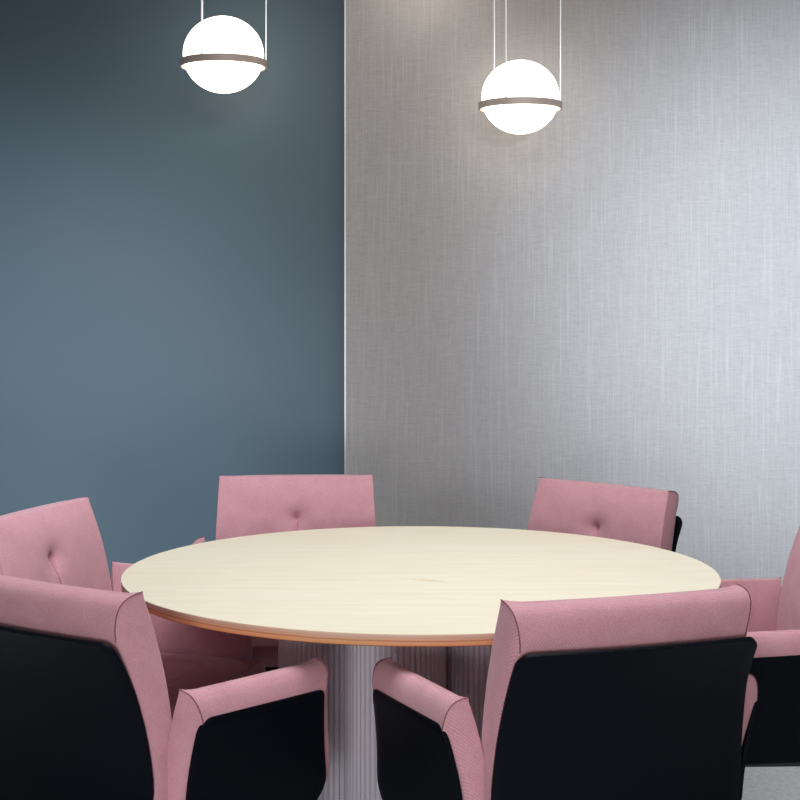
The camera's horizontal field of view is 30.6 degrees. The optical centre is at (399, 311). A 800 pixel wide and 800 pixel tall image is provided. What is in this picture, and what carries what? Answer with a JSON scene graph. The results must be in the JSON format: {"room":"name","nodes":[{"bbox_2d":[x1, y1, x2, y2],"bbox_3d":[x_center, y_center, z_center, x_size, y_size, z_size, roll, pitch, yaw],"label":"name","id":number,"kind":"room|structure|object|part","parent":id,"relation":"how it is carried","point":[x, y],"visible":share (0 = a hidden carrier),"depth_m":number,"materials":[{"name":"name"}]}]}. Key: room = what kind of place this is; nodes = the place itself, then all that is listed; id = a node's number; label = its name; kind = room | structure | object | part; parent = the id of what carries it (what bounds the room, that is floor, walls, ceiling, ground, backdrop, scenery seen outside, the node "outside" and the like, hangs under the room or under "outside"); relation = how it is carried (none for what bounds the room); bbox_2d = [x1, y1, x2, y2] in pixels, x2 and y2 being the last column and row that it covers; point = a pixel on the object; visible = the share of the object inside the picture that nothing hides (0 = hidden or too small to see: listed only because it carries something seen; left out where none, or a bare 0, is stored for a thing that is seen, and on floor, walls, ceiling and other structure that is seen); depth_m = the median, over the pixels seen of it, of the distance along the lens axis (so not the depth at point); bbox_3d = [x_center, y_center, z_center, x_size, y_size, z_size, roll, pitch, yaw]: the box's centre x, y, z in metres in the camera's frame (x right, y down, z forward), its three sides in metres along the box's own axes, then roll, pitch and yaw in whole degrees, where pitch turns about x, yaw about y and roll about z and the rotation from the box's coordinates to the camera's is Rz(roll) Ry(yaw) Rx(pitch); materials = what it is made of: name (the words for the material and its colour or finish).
{"room":"meeting room","nodes":[
{"label":"meeting room","id":0,"kind":"room"},
{"bbox_2d":[0,0,343,575],"bbox_3d":[-1.590,-0.090,5.650,2.820,2.800,0.100,0,0,0],"label":"wall","id":1,"kind":"structure","parent":0,"point":[172,247],"depth_m":5.60,"materials":[{"name":"blue paint"}]},
{"bbox_2d":[346,0,799,587],"bbox_3d":[1.500,-0.090,5.560,3.400,2.800,0.280,0,0,0],"label":"wall","id":2,"kind":"structure","parent":0,"point":[608,291],"depth_m":5.42,"materials":[{"name":"grey fabric"}]},
{"bbox_2d":[344,0,345,474],"bbox_3d":[-0.203,-0.090,5.509,0.006,2.800,0.182,0,0,0],"label":"trim","id":3,"kind":"structure","parent":2,"relation":"attached to","point":[344,0],"depth_m":5.42,"materials":[{"name":"metal"}]},
{"bbox_2d":[742,766,799,799],"bbox_3d":[0.100,1.360,2.250,6.400,0.100,6.900,0,0,0],"label":"floor","id":4,"kind":"structure","parent":0,"point":[759,783],"depth_m":4.05,"materials":[{"name":"grey carpet"}]},
{"bbox_2d":[0,497,265,717],"bbox_3d":[-0.654,0.886,3.379,0.564,0.849,0.644,0,0,17],"label":"armchair","id":5,"kind":"object","parent":4,"relation":"on","point":[60,542],"visible":0.43,"depth_m":3.48,"materials":[{"name":"pink fabric"}]},
{"bbox_2d":[0,497,111,590],"bbox_3d":[-0.839,0.672,3.436,0.133,0.417,0.453,0,0,17],"label":"cushion","id":6,"kind":"object","parent":5,"relation":"on","point":[60,542],"depth_m":3.45,"materials":[{"name":"pink fabric"}]},
{"bbox_2d":[110,562,252,659],"bbox_3d":[-0.543,0.757,3.623,0.368,0.257,0.082,0,0,12],"label":"cushion","id":7,"kind":"object","parent":5,"relation":"on","point":[172,637],"depth_m":3.58,"materials":[{"name":"pink fabric"}]},
{"bbox_2d":[160,653,265,717],"bbox_3d":[-0.602,0.857,3.363,0.455,0.067,0.432,0,0,17],"label":"seat cushion","id":8,"kind":"object","parent":5,"relation":"on","point":[184,671],"depth_m":3.39,"materials":[{"name":"pink fabric"}]},
{"bbox_2d":[0,574,329,799],"bbox_3d":[-0.492,0.886,2.693,0.644,0.849,0.564,0,0,34],"label":"armchair","id":9,"kind":"object","parent":4,"relation":"on","point":[85,712],"visible":1,"depth_m":2.47,"materials":[{"name":"pink fabric"}]},
{"bbox_2d":[0,574,171,799],"bbox_3d":[-0.602,0.672,2.534,0.453,0.417,0.133,0,0,34],"label":"cushion","id":10,"kind":"object","parent":9,"relation":"on","point":[88,717],"depth_m":2.45,"materials":[{"name":"pink fabric"}]},
{"bbox_2d":[167,658,329,799],"bbox_3d":[-0.255,0.757,2.572,0.105,0.257,0.367,0,0,34],"label":"armrest","id":11,"kind":"object","parent":9,"relation":"on","point":[265,735],"depth_m":2.52,"materials":[{"name":"pink fabric"}]},
{"bbox_2d":[192,474,375,671],"bbox_3d":[-0.281,0.886,3.933,0.644,0.849,0.564,0,0,-4],"label":"armchair","id":12,"kind":"object","parent":4,"relation":"on","point":[247,505],"visible":0.32,"depth_m":4.10,"materials":[{"name":"pink fabric"}]},
{"bbox_2d":[192,537,205,544],"bbox_3d":[-0.545,0.757,3.882,0.082,0.257,0.368,0,0,1],"label":"cushion","id":13,"kind":"object","parent":12,"relation":"on","point":[202,539],"depth_m":4.04,"materials":[{"name":"pink fabric"}]},
{"bbox_2d":[251,637,277,666],"bbox_3d":[-0.278,0.857,3.878,0.432,0.067,0.455,0,0,-4],"label":"seat cushion","id":14,"kind":"object","parent":12,"relation":"on","point":[265,650],"depth_m":3.65,"materials":[{"name":"pink fabric"}]},
{"bbox_2d":[216,474,375,539],"bbox_3d":[-0.293,0.672,4.126,0.453,0.417,0.133,0,0,-4],"label":"cushion","id":15,"kind":"object","parent":12,"relation":"on","point":[247,505],"depth_m":4.10,"materials":[{"name":"pink fabric"}]},
{"bbox_2d":[121,526,720,799],"bbox_3d":[0.044,0.940,3.230,1.300,0.740,1.300,0,0,0],"label":"round table","id":16,"kind":"object","parent":4,"relation":"on","point":[426,599],"visible":0.67,"depth_m":3.07,"materials":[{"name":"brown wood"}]},
{"bbox_2d":[372,584,757,799],"bbox_3d":[0.306,0.886,2.597,0.644,0.849,0.564,0,0,-18],"label":"armchair","id":17,"kind":"object","parent":4,"relation":"on","point":[646,696],"visible":1,"depth_m":2.38,"materials":[{"name":"pink fabric"}]},
{"bbox_2d":[373,658,483,799],"bbox_3d":[0.043,0.757,2.547,0.082,0.257,0.368,0,0,-23],"label":"armrest","id":18,"kind":"object","parent":17,"relation":"on","point":[430,747],"depth_m":2.48,"materials":[{"name":"pink fabric"}]},
{"bbox_2d":[481,584,749,799],"bbox_3d":[0.366,0.672,2.414,0.453,0.417,0.133,0,0,-18],"label":"backrest","id":19,"kind":"object","parent":17,"relation":"on","point":[666,725],"depth_m":2.37,"materials":[{"name":"pink fabric"}]},
{"bbox_2d":[742,675,756,742],"bbox_3d":[0.548,0.757,2.713,0.082,0.257,0.368,0,0,-14],"label":"armrest","id":20,"kind":"object","parent":17,"relation":"on","point":[750,707],"depth_m":2.55,"materials":[{"name":"pink fabric"}]},
{"bbox_2d":[527,477,682,551],"bbox_3d":[0.401,0.886,3.779,0.564,0.849,0.644,0,0,-45],"label":"armchair","id":21,"kind":"object","parent":4,"relation":"on","point":[640,515],"visible":0.16,"depth_m":3.88,"materials":[{"name":"pink fabric"}]},
{"bbox_2d":[721,526,799,766],"bbox_3d":[0.758,0.886,3.185,0.564,0.849,0.644,0,0,-2],"label":"armchair","id":22,"kind":"object","parent":4,"relation":"on","point":[774,620],"visible":0.4,"depth_m":2.90,"materials":[{"name":"pink fabric"}]},
{"bbox_2d":[721,578,780,631],"bbox_3d":[0.714,0.757,3.449,0.368,0.257,0.082,0,0,3],"label":"armrest","id":23,"kind":"object","parent":22,"relation":"on","point":[765,615],"depth_m":3.43,"materials":[{"name":"pink fabric"}]},
{"bbox_3d":[0.746,0.915,3.184,0.440,0.022,0.432,0,0,-2],"label":"seat frame","id":24,"kind":"part","parent":22,"relation":"part of","materials":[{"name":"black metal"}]},
{"bbox_2d":[747,629,799,657],"bbox_3d":[0.733,0.757,2.918,0.368,0.257,0.082,0,0,-7],"label":"armrest","id":25,"kind":"object","parent":22,"relation":"on","point":[780,643],"depth_m":2.88,"materials":[{"name":"pink fabric"}]},
{"bbox_2d":[777,526,799,630],"bbox_3d":[0.952,0.672,3.192,0.133,0.417,0.453,0,0,-2],"label":"backrest","id":26,"kind":"object","parent":22,"relation":"on","point":[788,599],"depth_m":3.35,"materials":[{"name":"pink fabric"}]},
{"bbox_3d":[0.100,-1.540,2.250,6.400,0.100,6.900,0,0,0],"label":"ceiling","id":27,"kind":"structure","parent":0,"visible":0},
{"bbox_2d":[179,0,266,93],"bbox_3d":[-0.640,-1.141,5.300,0.329,0.696,0.329,0,0,0],"label":"pendant lamp","id":28,"kind":"object","parent":27,"relation":"hanging from","point":[222,54],"visible":1,"depth_m":5.20,"materials":[{"name":"white glass"}]},
{"bbox_2d":[478,0,561,133],"bbox_3d":[0.428,-1.060,5.200,0.310,0.857,0.310,0,0,0],"label":"pendant lamp","id":29,"kind":"object","parent":27,"relation":"hanging from","point":[519,96],"visible":1,"depth_m":5.10,"materials":[{"name":"white glass"}]},
{"bbox_3d":[0.428,-0.763,5.200,0.276,0.262,0.276,0,0,0],"label":"opal globe","id":30,"kind":"part","parent":29,"relation":"part of"}
]}

